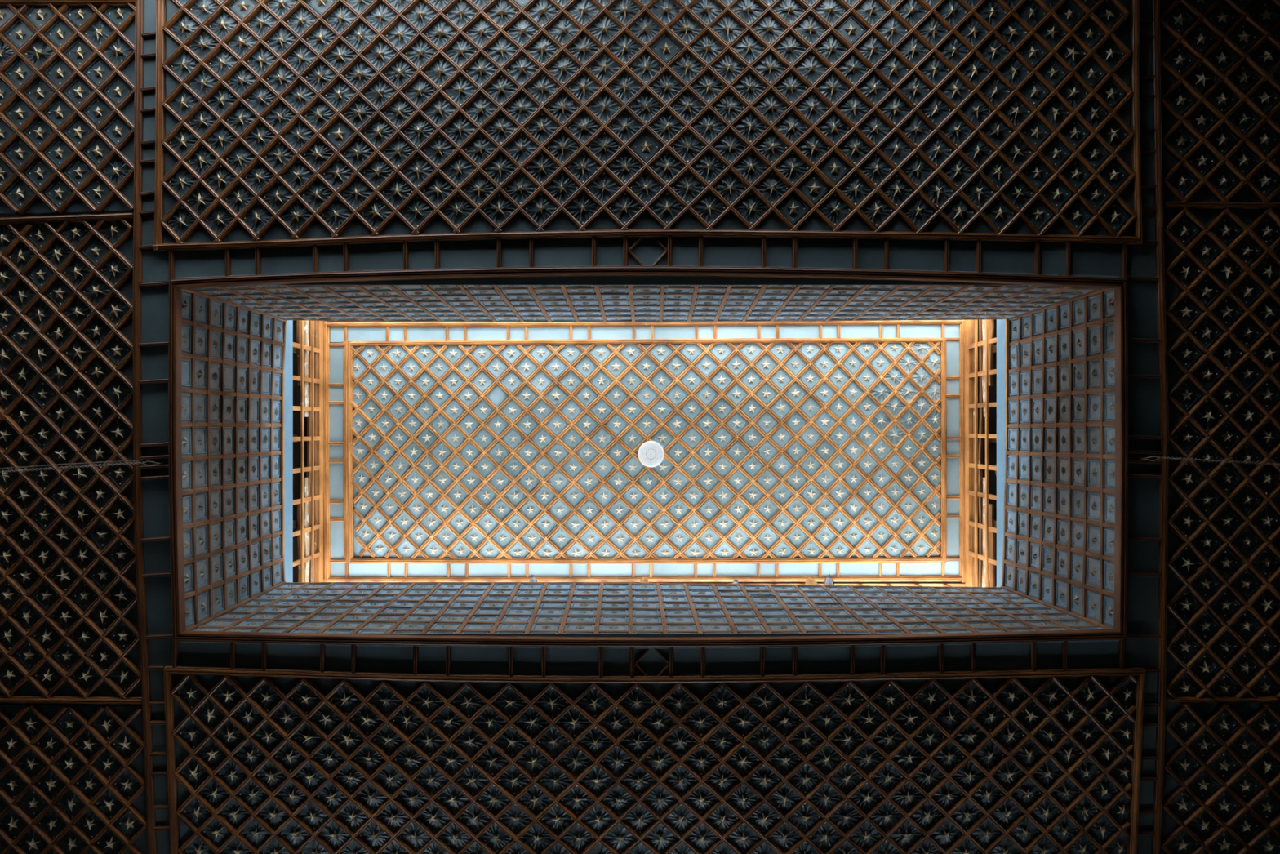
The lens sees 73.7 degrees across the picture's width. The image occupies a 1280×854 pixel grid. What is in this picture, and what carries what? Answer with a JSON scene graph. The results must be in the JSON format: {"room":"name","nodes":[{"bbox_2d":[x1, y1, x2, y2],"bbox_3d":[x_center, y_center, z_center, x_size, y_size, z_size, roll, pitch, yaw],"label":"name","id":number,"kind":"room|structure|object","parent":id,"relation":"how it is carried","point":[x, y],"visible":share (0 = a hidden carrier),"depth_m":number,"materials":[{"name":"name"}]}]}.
{"room":"ornate hall","nodes":[
{"label":"ornate hall","id":0,"kind":"room"},
{"bbox_2d":[168,288,293,630],"bbox_3d":[-3.270,0.255,6.996,0.127,1.968,2.751,0,-90,0],"label":"wall","id":1,"kind":"structure","parent":0,"point":[237,389],"depth_m":6.85,"materials":[{"name":"paint"}]},
{"bbox_2d":[293,320,323,582],"bbox_3d":[-3.479,0.255,8.300,0.480,1.400,2.950,0,-90,0],"label":"window","id":2,"kind":"structure","parent":1,"relation":"in","point":[308,335],"depth_m":8.58,"materials":[{"name":"brown wood"}]},
{"bbox_2d":[310,320,964,582],"bbox_3d":[0.040,0.260,8.825,6.920,0.090,2.920,0,-90,0],"label":"ceiling","id":3,"kind":"structure","parent":0,"point":[454,451],"depth_m":8.82,"materials":[{"name":"blue paint"}]},
{"bbox_2d":[637,440,664,466],"bbox_3d":[0.114,0.278,8.779,0.271,0.062,0.271,0,-90,0],"label":"ceiling fixture","id":4,"kind":"object","parent":3,"relation":"attached to","point":[651,453],"visible":1,"depth_m":8.75,"materials":[{"name":"white ceramic"}]},
{"bbox_2d":[0,0,1279,853],"bbox_3d":[0.030,-0.020,6.023,11.885,0.098,6.902,0,-90,0],"label":"ceiling","id":5,"kind":"structure","parent":0,"point":[279,123],"depth_m":6.03,"materials":[{"name":"paint"}]},
{"bbox_2d":[0,459,164,473],"bbox_3d":[-3.968,0.276,5.871,1.215,0.399,0.048,-3,-90,0],"label":"chain","id":6,"kind":"object","parent":5,"relation":"hanging from","point":[137,460],"visible":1,"depth_m":5.85,"materials":[{"name":"metal"}]},
{"bbox_2d":[1138,455,1279,465],"bbox_3d":[4.066,0.237,5.872,1.094,0.400,0.041,2,-90,0],"label":"chain","id":7,"kind":"object","parent":5,"relation":"hanging from","point":[1145,458],"visible":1,"depth_m":5.86,"materials":[{"name":"metal"}]},
{"bbox_2d":[177,265,1119,322],"bbox_3d":[0.057,-1.045,6.892,6.670,1.762,0.188,0,-90,0],"label":"wall","id":8,"kind":"structure","parent":0,"point":[448,303],"depth_m":6.85,"materials":[{"name":"paint"}]},
{"bbox_2d":[302,319,984,322],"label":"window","id":9,"kind":"structure","parent":8,"relation":"in","point":[630,319],"depth_m":7.75,"materials":[{"name":"brown wood"}]},
{"bbox_2d":[180,581,1119,648],"bbox_3d":[0.070,1.481,6.891,6.646,1.759,0.161,0,-90,0],"label":"wall","id":10,"kind":"structure","parent":0,"point":[574,607],"depth_m":6.82,"materials":[{"name":"paint"}]},
{"bbox_2d":[285,582,1000,587],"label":"window","id":11,"kind":"structure","parent":10,"relation":"in","point":[900,584],"depth_m":8.69,"materials":[{"name":"brown wood"}]},
{"bbox_2d":[529,573,537,582],"bbox_3d":[-0.976,1.424,7.805,0.076,0.087,0.148,0,-90,0],"label":"bird","id":12,"kind":"object","parent":11,"relation":"on","point":[532,579],"visible":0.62,"depth_m":7.81},
{"bbox_2d":[640,577,648,582],"bbox_3d":[0.042,1.560,8.201,0.088,0.878,0.088,0,-90,0],"label":"log post","id":13,"kind":"object","parent":11,"relation":"on","point":[644,580],"visible":0.15,"depth_m":8.50,"materials":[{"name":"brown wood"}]},
{"bbox_2d":[730,578,738,583],"bbox_3d":[0.845,1.453,7.801,0.144,0.080,0.074,-36,-90,0],"label":"bird","id":14,"kind":"object","parent":11,"relation":"on","point":[735,581],"visible":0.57,"depth_m":7.80},
{"bbox_2d":[804,577,818,584],"bbox_3d":[1.713,1.562,8.201,0.089,0.878,0.088,0,-90,0],"label":"log post","id":15,"kind":"object","parent":11,"relation":"on","point":[809,580],"visible":0.25,"depth_m":8.47,"materials":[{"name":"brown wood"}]},
{"bbox_2d":[823,573,834,585],"bbox_3d":[1.729,1.436,7.814,0.102,0.105,0.185,0,-90,0],"label":"bird","id":16,"kind":"object","parent":11,"relation":"on","point":[828,580],"visible":0.71,"depth_m":7.81},
{"bbox_2d":[996,288,1115,628],"bbox_3d":[3.360,0.255,6.996,0.163,1.969,2.750,0,-90,0],"label":"wall","id":17,"kind":"structure","parent":0,"point":[1055,365],"depth_m":6.85,"materials":[{"name":"paint"}]},
{"bbox_2d":[964,319,996,586],"bbox_3d":[3.566,0.255,8.300,0.480,1.400,2.950,0,-90,0],"label":"window","id":18,"kind":"structure","parent":17,"relation":"in","point":[980,335],"depth_m":8.54,"materials":[{"name":"brown wood"}]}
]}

